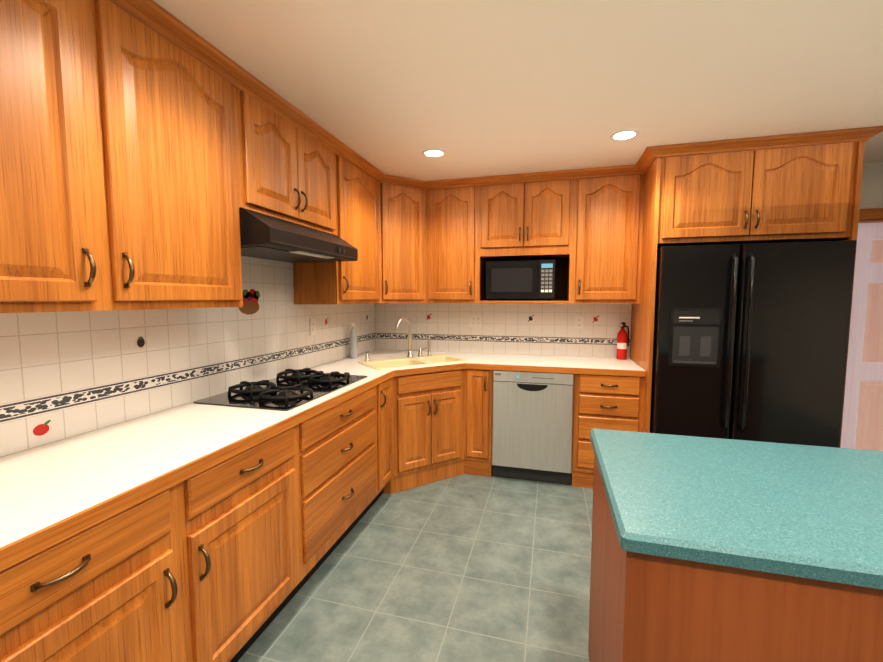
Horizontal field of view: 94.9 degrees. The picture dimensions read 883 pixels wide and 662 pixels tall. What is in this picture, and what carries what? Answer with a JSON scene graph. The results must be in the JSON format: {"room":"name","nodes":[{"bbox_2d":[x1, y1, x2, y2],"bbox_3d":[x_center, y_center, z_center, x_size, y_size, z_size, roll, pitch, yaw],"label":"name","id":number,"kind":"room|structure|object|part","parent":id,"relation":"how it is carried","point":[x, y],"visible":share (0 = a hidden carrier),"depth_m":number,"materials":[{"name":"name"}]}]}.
{"room":"kitchen","nodes":[
{"label":"kitchen","id":0,"kind":"room"},
{"bbox_2d":[0,256,375,457],"bbox_3d":[-1.532,0.134,1.083,0.121,2.405,6.440,1,5,15],"label":"wall","id":1,"kind":"structure","parent":0,"point":[70,374],"depth_m":1.78,"materials":[{"name":"white tile"}]},
{"bbox_2d":[0,0,247,312],"bbox_3d":[-1.221,-0.558,1.269,0.347,0.985,1.233,1,5,15],"label":"upper cabinet","id":2,"kind":"object","parent":1,"relation":"attached to","point":[141,163],"depth_m":1.28,"materials":[{"name":"brown wood"}]},
{"bbox_2d":[240,91,339,235],"bbox_3d":[-0.949,-0.862,2.253,0.347,0.535,0.850,1,5,15],"label":"upper cabinet","id":3,"kind":"object","parent":1,"relation":"attached to","point":[289,175],"depth_m":2.11,"materials":[{"name":"brown wood"}]},
{"bbox_2d":[239,207,357,262],"bbox_3d":[-0.880,-0.505,2.263,0.488,0.174,0.844,1,5,15],"label":"range hood","id":4,"kind":"object","parent":3,"relation":"attached to","point":[263,236],"visible":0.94,"depth_m":2.05,"materials":[{"name":"black metal"}]},
{"bbox_2d":[309,319,315,334],"bbox_3d":[-0.948,-0.029,2.983,0.007,0.118,0.072,1,5,15],"label":"electrical outlet","id":5,"kind":"object","parent":1,"relation":"attached to","point":[312,326],"visible":1,"depth_m":2.98,"materials":[{"name":"white plastic"}]},
{"bbox_2d":[33,289,598,435],"bbox_3d":[-0.015,0.014,2.430,2.098,0.530,2.793,1,5,15],"label":"art","id":6,"kind":"object","parent":1,"relation":"attached to","point":[250,301],"visible":0.98,"depth_m":2.34,"materials":[{"name":"red"}]},
{"bbox_2d":[293,155,379,303],"bbox_3d":[-0.749,-0.696,3.007,0.347,0.985,0.680,1,5,15],"label":"upper cabinet","id":7,"kind":"object","parent":1,"relation":"attached to","point":[342,282],"depth_m":2.82,"materials":[{"name":"brown wood"}]},
{"bbox_2d":[378,183,425,302],"bbox_3d":[-0.438,-0.743,3.601,0.636,0.985,0.642,1,5,15],"label":"upper cabinet","id":8,"kind":"object","parent":1,"relation":"attached to","point":[402,241],"visible":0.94,"depth_m":3.38,"materials":[{"name":"brown wood"}]},
{"bbox_2d":[238,474,592,661],"bbox_3d":[0.908,1.397,0.874,4.990,0.080,7.120,1,5,15],"label":"floor","id":9,"kind":"structure","parent":0,"point":[467,568],"depth_m":2.03,"materials":[{"name":"tile"}]},
{"bbox_2d":[0,479,195,661],"bbox_3d":[-1.171,0.906,1.035,0.627,0.876,0.621,1,5,15],"label":"base cabinet","id":10,"kind":"object","parent":9,"relation":"on","point":[118,589],"depth_m":1.04,"materials":[{"name":"brown wood"}]},
{"bbox_2d":[0,349,645,571],"bbox_3d":[-0.092,0.395,1.687,2.346,0.042,4.316,1,5,15],"label":"countertop","id":11,"kind":"structure","parent":10,"relation":"on","point":[54,493],"depth_m":1.35,"materials":[{"name":"white laminate"}]},
{"bbox_2d":[193,368,367,410],"bbox_3d":[-0.845,0.296,2.302,0.533,0.059,0.840,1,5,15],"label":"cooktop","id":12,"kind":"object","parent":11,"relation":"in","point":[281,391],"visible":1,"depth_m":2.12,"materials":[{"name":"black metal"}]},
{"bbox_2d":[349,322,357,358],"bbox_3d":[-0.753,0.079,3.465,0.072,0.306,0.072,1,5,15],"label":"soap bottle","id":13,"kind":"object","parent":11,"relation":"on","point":[353,347],"visible":1,"depth_m":3.44,"materials":[{"name":"white plastic"}]},
{"bbox_2d":[395,317,412,357],"bbox_3d":[-0.308,0.057,3.367,0.102,0.343,0.194,1,5,15],"label":"faucet","id":14,"kind":"object","parent":11,"relation":"on","point":[408,322],"visible":1,"depth_m":3.41,"materials":[{"name":"silver metal"}]},
{"bbox_2d":[357,347,469,370],"bbox_3d":[-0.221,0.281,3.268,0.812,0.266,0.482,-3,5,-32],"label":"sink","id":15,"kind":"object","parent":11,"relation":"in","point":[403,362],"depth_m":3.29,"materials":[{"name":"beige ceramic"}]},
{"bbox_2d":[365,351,370,360],"bbox_3d":[-0.583,0.201,3.232,0.067,0.078,0.045,1,5,15],"label":"soap dispenser","id":16,"kind":"object","parent":15,"relation":"on","point":[367,357],"visible":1,"depth_m":3.23,"materials":[{"name":"silver metal"}]},
{"bbox_3d":[-0.155,0.175,3.479,0.104,0.090,0.053,1,5,15],"label":"faucet handle","id":17,"kind":"part","parent":15,"relation":"part of","materials":[{"name":"silver metal"}]},
{"bbox_2d":[427,340,431,355],"bbox_3d":[-0.105,0.148,3.536,0.040,0.135,0.039,1,5,15],"label":"sprayer","id":18,"kind":"object","parent":15,"relation":"on","point":[429,348],"visible":0.98,"depth_m":3.52,"materials":[{"name":"silver metal"}]},
{"bbox_2d":[616,322,628,359],"bbox_3d":[1.515,0.084,3.372,0.094,0.311,0.126,1,5,15],"label":"fire extinguisher","id":19,"kind":"object","parent":11,"relation":"on","point":[622,338],"visible":0.98,"depth_m":3.37,"materials":[{"name":"red metal"}]},
{"bbox_2d":[188,422,307,661],"bbox_3d":[-1.012,0.859,1.620,0.627,0.876,0.595,1,5,15],"label":"base cabinet","id":20,"kind":"object","parent":9,"relation":"on","point":[223,561],"depth_m":1.50,"materials":[{"name":"brown wood"}]},
{"bbox_2d":[304,384,381,578],"bbox_3d":[-0.824,0.804,2.312,0.627,0.876,0.844,1,5,15],"label":"base cabinet","id":21,"kind":"object","parent":9,"relation":"on","point":[342,442],"depth_m":2.17,"materials":[{"name":"brown wood"}]},
{"bbox_2d":[380,378,393,493],"bbox_3d":[-0.676,0.760,2.858,0.627,0.876,0.291,1,5,15],"label":"base cabinet","id":22,"kind":"object","parent":9,"relation":"on","point":[386,388],"depth_m":2.77,"materials":[{"name":"brown wood"}]},
{"bbox_2d":[383,369,463,493],"bbox_3d":[-0.300,0.713,3.458,1.037,0.875,1.067,1,5,15],"label":"base cabinet","id":23,"kind":"object","parent":9,"relation":"on","point":[428,428],"visible":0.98,"depth_m":3.06,"materials":[{"name":"brown wood"}]},
{"bbox_2d":[464,369,492,476],"bbox_3d":[0.365,0.709,3.506,0.222,0.876,0.627,1,5,15],"label":"base cabinet","id":24,"kind":"object","parent":9,"relation":"on","point":[477,382],"depth_m":3.21,"materials":[{"name":"brown wood"}]},
{"bbox_2d":[491,370,573,484],"bbox_3d":[0.764,0.720,3.384,0.607,0.863,0.621,1,5,15],"label":"dishwasher","id":25,"kind":"object","parent":9,"relation":"on","point":[532,425],"visible":0.94,"depth_m":3.09,"materials":[{"name":"grey metal"}]},
{"bbox_2d":[571,374,644,488],"bbox_3d":[1.294,0.729,3.255,0.477,0.876,0.627,1,5,15],"label":"base cabinet","id":26,"kind":"object","parent":9,"relation":"on","point":[609,402],"depth_m":2.96,"materials":[{"name":"brown wood"}]},
{"bbox_2d":[588,456,882,661],"bbox_3d":[1.331,0.905,1.050,1.712,0.875,0.698,1,5,15],"label":"kitchen island","id":27,"kind":"object","parent":9,"relation":"on","point":[642,609],"depth_m":0.87,"materials":[{"name":"brown wood"}]},
{"bbox_2d":[590,428,882,591],"bbox_3d":[1.331,0.453,1.014,1.744,0.030,0.754,1,5,15],"label":"island countertop","id":28,"kind":"structure","parent":27,"relation":"on","point":[790,511],"depth_m":1.00,"materials":[{"name":"teal stone"}]},
{"bbox_2d":[630,141,864,445],"bbox_3d":[2.049,0.004,2.942,1.113,2.370,0.724,1,5,15],"label":"surround","id":29,"kind":"object","parent":9,"relation":"on","point":[809,193],"visible":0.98,"depth_m":2.58,"materials":[{"name":"brown wood"}]},
{"bbox_2d":[650,240,856,447],"bbox_3d":[2.031,0.301,2.899,1.039,1.745,0.788,1,5,15],"label":"fridge","id":30,"kind":"object","parent":9,"relation":"on","point":[750,341],"visible":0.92,"depth_m":2.55,"materials":[{"name":"black metal"}]},
{"bbox_2d":[153,0,882,180],"bbox_3d":[0.819,-1.054,0.350,4.990,0.080,6.440,1,5,15],"label":"ceiling","id":31,"kind":"structure","parent":0,"point":[476,88],"depth_m":1.76,"materials":[{"name":"beige paint"}]},
{"bbox_2d":[422,148,445,157],"bbox_3d":[-0.052,-1.200,2.736,0.164,0.006,0.164,1,5,15],"label":"recessed light","id":32,"kind":"object","parent":31,"relation":"in","point":[433,153],"visible":1,"depth_m":2.73,"materials":[{"name":"white"}]},
{"bbox_2d":[610,129,638,140],"bbox_3d":[1.100,-1.176,2.436,0.164,0.006,0.164,1,5,15],"label":"recessed light","id":33,"kind":"object","parent":31,"relation":"in","point":[626,134],"visible":1,"depth_m":2.43,"materials":[{"name":"white"}]},
{"bbox_2d":[376,162,882,357],"bbox_3d":[1.655,-0.057,3.486,4.710,2.405,0.121,1,5,15],"label":"wall","id":34,"kind":"structure","parent":0,"point":[506,328],"depth_m":3.69,"materials":[{"name":"white tile"}]},
{"bbox_2d":[426,186,485,302],"bbox_3d":[0.125,-0.744,3.601,0.450,0.985,0.347,1,5,15],"label":"upper cabinet","id":35,"kind":"object","parent":34,"relation":"attached to","point":[455,273],"depth_m":3.44,"materials":[{"name":"brown wood"}]},
{"bbox_2d":[470,315,481,326],"bbox_3d":[0.320,-0.093,3.778,0.115,0.118,0.007,1,5,15],"label":"electrical outlet","id":36,"kind":"object","parent":34,"relation":"attached to","point":[475,320],"visible":1,"depth_m":3.78,"materials":[{"name":"white plastic"}]},
{"bbox_2d":[109,0,882,189],"bbox_3d":[0.644,-1.068,1.382,3.212,0.051,4.297,1,5,15],"label":"crown molding","id":37,"kind":"structure","parent":34,"relation":"attached to","point":[159,19],"depth_m":2.42,"materials":[{"name":"brown wood"}]},
{"bbox_2d":[478,179,577,261],"bbox_3d":[0.709,-0.925,3.428,0.760,0.596,0.347,1,5,15],"label":"upper cabinet","id":38,"kind":"object","parent":34,"relation":"attached to","point":[525,221],"depth_m":3.26,"materials":[{"name":"brown wood"}]},
{"bbox_2d":[485,260,554,300],"bbox_3d":[0.680,-0.426,3.474,0.560,0.326,0.316,1,5,15],"label":"microwave","id":39,"kind":"object","parent":38,"relation":"in","point":[531,279],"visible":1,"depth_m":3.32,"materials":[{"name":"black"}]},
{"bbox_2d":[575,316,583,328],"bbox_3d":[1.203,-0.074,3.540,0.072,0.118,0.007,1,5,15],"label":"electrical outlet","id":40,"kind":"object","parent":34,"relation":"attached to","point":[579,321],"visible":1,"depth_m":3.54,"materials":[{"name":"white plastic"}]},
{"bbox_2d":[566,174,644,303],"bbox_3d":[1.318,-0.718,3.279,0.502,0.985,0.347,1,5,15],"label":"upper cabinet","id":41,"kind":"object","parent":34,"relation":"attached to","point":[586,234],"depth_m":3.11,"materials":[{"name":"brown wood"}]},
{"bbox_2d":[840,222,882,450],"bbox_3d":[3.171,0.181,3.096,0.860,1.980,0.086,1,5,15],"label":"door","id":42,"kind":"structure","parent":34,"relation":"in","point":[862,425],"depth_m":3.08,"materials":[{"name":"white wood"}]},
{"bbox_2d":[858,208,882,222],"bbox_3d":[3.167,0.141,3.081,1.060,2.075,0.134,1,5,15],"label":"door frame","id":43,"kind":"structure","parent":34,"relation":"attached to","point":[874,215],"depth_m":2.95,"materials":[{"name":"brown wood"}]}
]}

